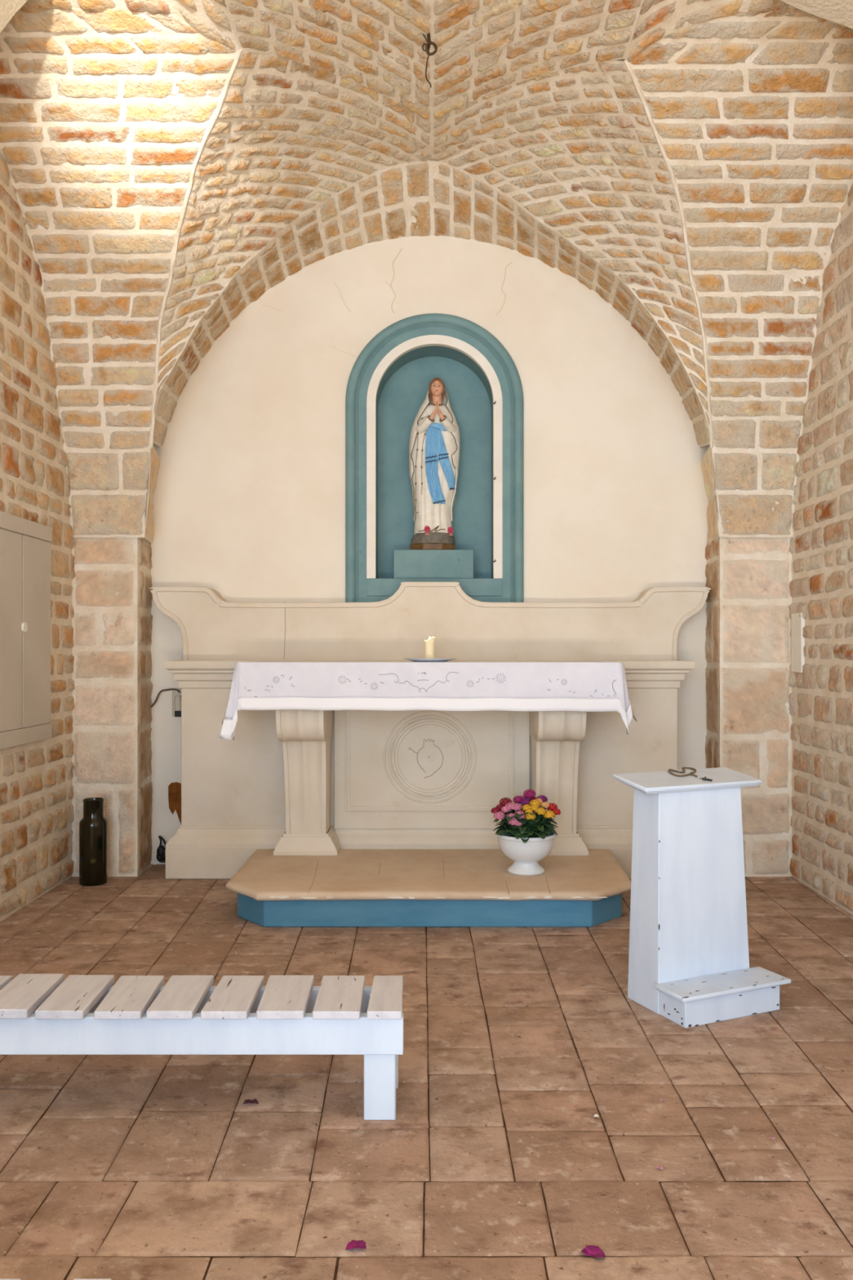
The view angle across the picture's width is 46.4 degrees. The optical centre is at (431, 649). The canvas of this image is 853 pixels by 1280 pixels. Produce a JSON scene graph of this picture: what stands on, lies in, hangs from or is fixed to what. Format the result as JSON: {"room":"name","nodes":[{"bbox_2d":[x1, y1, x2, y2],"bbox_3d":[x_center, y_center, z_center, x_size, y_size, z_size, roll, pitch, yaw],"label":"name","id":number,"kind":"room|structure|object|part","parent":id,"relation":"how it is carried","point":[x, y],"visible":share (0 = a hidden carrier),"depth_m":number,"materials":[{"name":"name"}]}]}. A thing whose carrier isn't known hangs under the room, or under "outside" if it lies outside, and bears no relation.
{"room":"church","nodes":[
{"label":"church","id":0,"kind":"room"},
{"bbox_2d":[0,151,75,921],"bbox_3d":[-2.210,-0.775,2.550,0.041,4.350,7.500,0,0,0],"label":"wall","id":1,"kind":"structure","parent":0,"point":[37,814],"depth_m":5.54,"materials":[{"name":"brick"}]},
{"bbox_2d":[0,0,27,33],"bbox_3d":[-1.980,-2.425,4.050,0.641,1.250,0.500,0,0,0],"label":"trim","id":2,"kind":"structure","parent":1,"relation":"attached to","point":[8,8],"depth_m":4.25,"materials":[{"name":"stone"}]},
{"bbox_2d":[0,511,51,749],"bbox_3d":[-2.200,-0.098,5.000,0.061,1.205,1.400,0,0,0],"label":"door","id":3,"kind":"structure","parent":1,"relation":"in","point":[24,544],"depth_m":5.32,"materials":[{"name":"white paint"}]},
{"bbox_3d":[-2.176,-0.120,5.315,0.014,0.052,0.052,0,0,0],"label":"knob","id":4,"kind":"part","parent":3,"relation":"part of","materials":[{"name":"silver metal"}]},
{"bbox_2d":[137,166,709,865],"bbox_3d":[0.000,-0.950,6.699,5.200,4.900,0.403,0,0,0],"label":"wall","id":5,"kind":"structure","parent":0,"point":[249,498],"depth_m":6.50,"materials":[{"name":"beige paint"}]},
{"bbox_2d":[71,444,159,876],"bbox_3d":[-1.955,0.075,6.258,0.530,2.650,0.545,0,0,0],"label":"pillar","id":6,"kind":"structure","parent":5,"relation":"attached to","point":[112,673],"depth_m":6.14,"materials":[{"name":"stone"}]},
{"bbox_2d":[150,688,181,716],"bbox_3d":[-1.716,0.344,6.463,0.222,0.183,0.075,0,0,0],"label":"power socket","id":7,"kind":"object","parent":5,"relation":"attached to","point":[176,693],"visible":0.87,"depth_m":6.45,"materials":[{"name":"beige plastic"}]},
{"bbox_3d":[-1.647,0.345,6.487,0.085,0.180,0.025,0,0,0],"label":"plate","id":8,"kind":"part","parent":7,"relation":"part of","materials":[{"name":"beige plastic"}]},
{"bbox_2d":[174,711,181,716],"bbox_3d":[-1.645,0.416,6.462,0.042,0.038,0.033,0,0,0],"label":"socket","id":9,"kind":"object","parent":7,"relation":"attached to","point":[177,713],"depth_m":6.44,"materials":[{"name":"black plastic"}]},
{"bbox_2d":[153,160,709,446],"bbox_3d":[-0.011,-2.109,6.170,3.531,1.745,0.702,0,0,0],"label":"arch","id":10,"kind":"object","parent":5,"relation":"attached to","point":[429,197],"depth_m":6.23,"materials":[{"name":"brick"}]},
{"bbox_2d":[345,313,524,602],"bbox_3d":[0.017,-1.194,6.615,1.160,1.988,0.330,0,0,0],"label":"wall niche","id":11,"kind":"object","parent":5,"relation":"attached to","point":[388,382],"visible":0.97,"depth_m":6.49,"materials":[{"name":"teal paint"}]},
{"bbox_2d":[393,549,473,578],"bbox_3d":[0.011,-0.559,6.638,0.522,0.190,0.245,0,0,0],"label":"pedestal","id":12,"kind":"object","parent":11,"relation":"on","point":[407,563],"visible":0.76,"depth_m":6.52,"materials":[{"name":"teal paint"}]},
{"bbox_2d":[408,377,459,549],"bbox_3d":[0.019,-1.225,6.621,0.323,1.140,0.300,0,0,43],"label":"statue","id":13,"kind":"object","parent":12,"relation":"on","point":[434,436],"visible":1,"depth_m":6.55,"materials":[{"name":"white ceramic"}]},
{"bbox_3d":[0.017,-0.275,6.521,0.886,0.149,0.058,0,0,0],"label":"rail","id":14,"kind":"part","parent":11,"relation":"part of","materials":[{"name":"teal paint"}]},
{"bbox_3d":[0.017,-0.407,6.634,0.886,0.114,0.292,0,0,0],"label":"sill","id":15,"kind":"part","parent":11,"relation":"part of","materials":[{"name":"teal paint"}]},
{"bbox_2d":[700,446,793,876],"bbox_3d":[1.950,0.082,6.261,0.540,2.636,0.539,0,0,0],"label":"pillar","id":16,"kind":"structure","parent":5,"relation":"attached to","point":[748,641],"depth_m":6.13,"materials":[{"name":"stone"}]},
{"bbox_2d":[0,863,852,1279],"bbox_3d":[-0.004,1.449,2.850,5.226,0.102,8.100,0,0,0],"label":"floor","id":17,"kind":"structure","parent":0,"point":[495,1162],"depth_m":2.94,"materials":[{"name":"tile"}]},
{"bbox_2d":[0,1278,111,1279],"bbox_3d":[-1.196,1.232,1.522,1.309,0.337,0.325,0,0,0],"label":"bench","id":18,"kind":"object","parent":17,"relation":"on","point":[0,1278],"visible":1,"depth_m":1.68,"materials":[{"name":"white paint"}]},
{"bbox_2d":[79,797,107,885],"bbox_3d":[-2.028,1.147,5.965,0.162,0.506,0.162,0,0,0],"label":"bottle","id":19,"kind":"object","parent":17,"relation":"on","point":[93,827],"visible":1,"depth_m":5.90,"materials":[{"name":"green glass"}]},
{"bbox_2d":[156,835,166,862],"bbox_3d":[-1.738,1.319,6.433,0.089,0.232,0.073,0,0,0],"label":"cable bundle","id":20,"kind":"object","parent":17,"relation":"on","point":[161,851],"visible":0.8,"depth_m":6.42,"materials":[{"name":"black plastic"}]},
{"bbox_2d":[0,973,403,1119],"bbox_3d":[-0.968,1.228,3.087,1.765,0.343,0.325,0,0,0],"label":"bench","id":21,"kind":"object","parent":17,"relation":"on","point":[41,1014],"visible":1,"depth_m":2.95,"materials":[{"name":"white paint"}]},
{"bbox_3d":[-0.968,1.144,2.966,1.765,0.112,0.038,0,0,0],"label":"rail","id":22,"kind":"part","parent":21,"relation":"part of","materials":[{"name":"white paint"}]},
{"bbox_3d":[-0.973,1.144,3.206,1.755,0.112,0.038,0,0,0],"label":"rail","id":23,"kind":"part","parent":21,"relation":"part of","materials":[{"name":"white paint"}]},
{"bbox_3d":[-0.155,1.250,2.982,0.095,0.300,0.045,0,0,0],"label":"leg","id":24,"kind":"part","parent":21,"relation":"part of","materials":[{"name":"white paint"}]},
{"bbox_3d":[-0.155,1.250,3.192,0.095,0.300,0.045,0,0,0],"label":"leg","id":25,"kind":"part","parent":21,"relation":"part of","materials":[{"name":"white paint"}]},
{"bbox_2d":[242,1098,258,1104],"bbox_3d":[-0.556,1.392,3.059,0.039,0.014,0.040,0,0,44],"label":"flower petal","id":26,"kind":"object","parent":17,"relation":"on","point":[255,1100],"visible":1,"depth_m":3.06,"materials":[{"name":"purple plant"}]},
{"bbox_2d":[345,1240,366,1249],"bbox_3d":[-0.177,1.393,2.334,0.048,0.012,0.045,0,0,0],"label":"flower petal","id":27,"kind":"object","parent":17,"relation":"on","point":[361,1244],"visible":1,"depth_m":2.33,"materials":[{"name":"pink plant"}]},
{"bbox_2d":[225,848,631,927],"bbox_3d":[0.003,1.305,5.489,2.163,0.190,1.142,0,0,0],"label":"step","id":28,"kind":"structure","parent":17,"relation":"on","point":[352,887],"depth_m":5.11,"materials":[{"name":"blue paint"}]},
{"bbox_2d":[491,789,560,875],"bbox_3d":[0.510,0.987,5.424,0.379,0.448,0.400,0,0,0],"label":"potted plant","id":29,"kind":"object","parent":28,"relation":"on","point":[527,837],"visible":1,"depth_m":5.34,"materials":[{"name":"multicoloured plant"}]},
{"bbox_2d":[148,582,711,879],"bbox_3d":[-0.012,0.485,6.030,3.556,1.829,0.940,0,0,0],"label":"altar","id":30,"kind":"object","parent":17,"relation":"on","point":[290,782],"visible":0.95,"depth_m":6.15,"materials":[{"name":"beige stone"}]},
{"bbox_3d":[-0.016,1.149,6.287,3.216,0.127,0.425,0,0,0],"label":"moulding","id":31,"kind":"part","parent":30,"relation":"part of","materials":[{"name":"beige stone"}]},
{"bbox_2d":[219,661,636,740],"bbox_3d":[-0.015,0.287,5.748,2.345,0.433,0.506,0,0,0],"label":"altar cloth","id":32,"kind":"object","parent":30,"relation":"on","point":[505,686],"visible":0.98,"depth_m":5.53,"materials":[{"name":"white fabric"}]},
{"bbox_2d":[403,657,456,662],"bbox_3d":[-0.011,0.059,5.750,0.306,0.020,0.306,0,0,0],"label":"plate","id":33,"kind":"object","parent":32,"relation":"on","point":[415,660],"visible":0.98,"depth_m":5.66,"materials":[{"name":"white"}]},
{"bbox_2d":[423,636,436,658],"bbox_3d":[-0.011,-0.006,5.752,0.074,0.137,0.069,0,0,0],"label":"candle","id":34,"kind":"object","parent":33,"relation":"on","point":[429,644],"visible":0.84,"depth_m":5.72,"materials":[{"name":"beige wax"}]},
{"bbox_3d":[-0.015,0.603,6.109,1.040,0.785,0.014,0,0,0],"label":"panel frame","id":35,"kind":"part","parent":30,"relation":"part of","materials":[{"name":"beige stone"}]},
{"bbox_3d":[-0.016,0.154,6.282,3.238,0.172,0.436,0,0,0],"label":"cornice","id":36,"kind":"part","parent":30,"relation":"part of","materials":[{"name":"beige stone"}]},
{"bbox_3d":[-0.012,-0.173,6.295,3.556,0.508,0.018,0,0,0],"label":"retable moulding","id":37,"kind":"part","parent":30,"relation":"part of","materials":[{"name":"beige stone"}]},
{"bbox_3d":[0.000,0.640,6.143,1.200,0.920,0.055,0,0,0],"label":"panel","id":38,"kind":"part","parent":30,"relation":"part of","materials":[{"name":"beige stone"}]},
{"bbox_2d":[581,1244,605,1257],"bbox_3d":[0.370,1.392,2.298,0.044,0.014,0.054,0,0,-31],"label":"flower petal","id":39,"kind":"object","parent":17,"relation":"on","point":[590,1251],"visible":1,"depth_m":2.30,"materials":[{"name":"pink plant"}]},
{"bbox_2d":[613,767,791,1027],"bbox_3d":[1.062,0.949,3.928,0.574,0.902,0.380,0,0,-25],"label":"kneeler","id":40,"kind":"object","parent":17,"relation":"on","point":[689,958],"visible":1,"depth_m":3.90,"materials":[{"name":"white paint"}]},
{"bbox_2d":[667,766,712,781],"bbox_3d":[1.034,0.505,4.040,0.136,0.036,0.203,0,0,-8],"label":"rosary","id":41,"kind":"object","parent":40,"relation":"on","point":[683,768],"visible":1,"depth_m":4.03,"materials":[{"name":"brown wood"}]},
{"bbox_2d":[0,0,852,537],"bbox_3d":[0.000,-2.069,2.850,5.200,2.762,8.100,0,0,0],"label":"ceiling","id":42,"kind":"structure","parent":0,"point":[699,152],"depth_m":5.31,"materials":[{"name":"brick"}]},
{"bbox_2d":[422,32,437,88],"bbox_3d":[-0.011,-2.876,4.821,0.075,0.332,0.072,0,0,0],"label":"ceiling hook","id":43,"kind":"object","parent":42,"relation":"attached to","point":[428,39],"visible":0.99,"depth_m":4.79,"materials":[{"name":"brown metal"}]},
{"bbox_2d":[496,831,555,875],"bbox_3d":[0.513,1.104,5.430,0.322,0.214,0.322,0,0,0],"label":"bowl","id":44,"kind":"object","parent":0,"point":[526,850],"depth_m":5.32,"materials":[{"name":"white ceramic"}]},
{"bbox_2d":[788,182,852,915],"bbox_3d":[2.210,-0.775,2.550,0.041,4.350,7.500,0,0,0],"label":"wall","id":45,"kind":"structure","parent":0,"point":[820,700],"depth_m":5.58,"materials":[{"name":"brick"}]},
{"bbox_2d":[791,612,804,672],"bbox_3d":[2.220,-0.042,6.015,0.040,0.360,0.170,0,0,0],"label":"trim","id":46,"kind":"structure","parent":45,"relation":"attached to","point":[797,623],"depth_m":5.99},
{"bbox_2d":[778,0,852,29],"bbox_3d":[1.851,-2.425,4.050,0.901,1.250,0.500,0,0,0],"label":"trim","id":47,"kind":"structure","parent":45,"relation":"attached to","point":[840,12],"depth_m":4.24,"materials":[{"name":"paint"}]}
]}

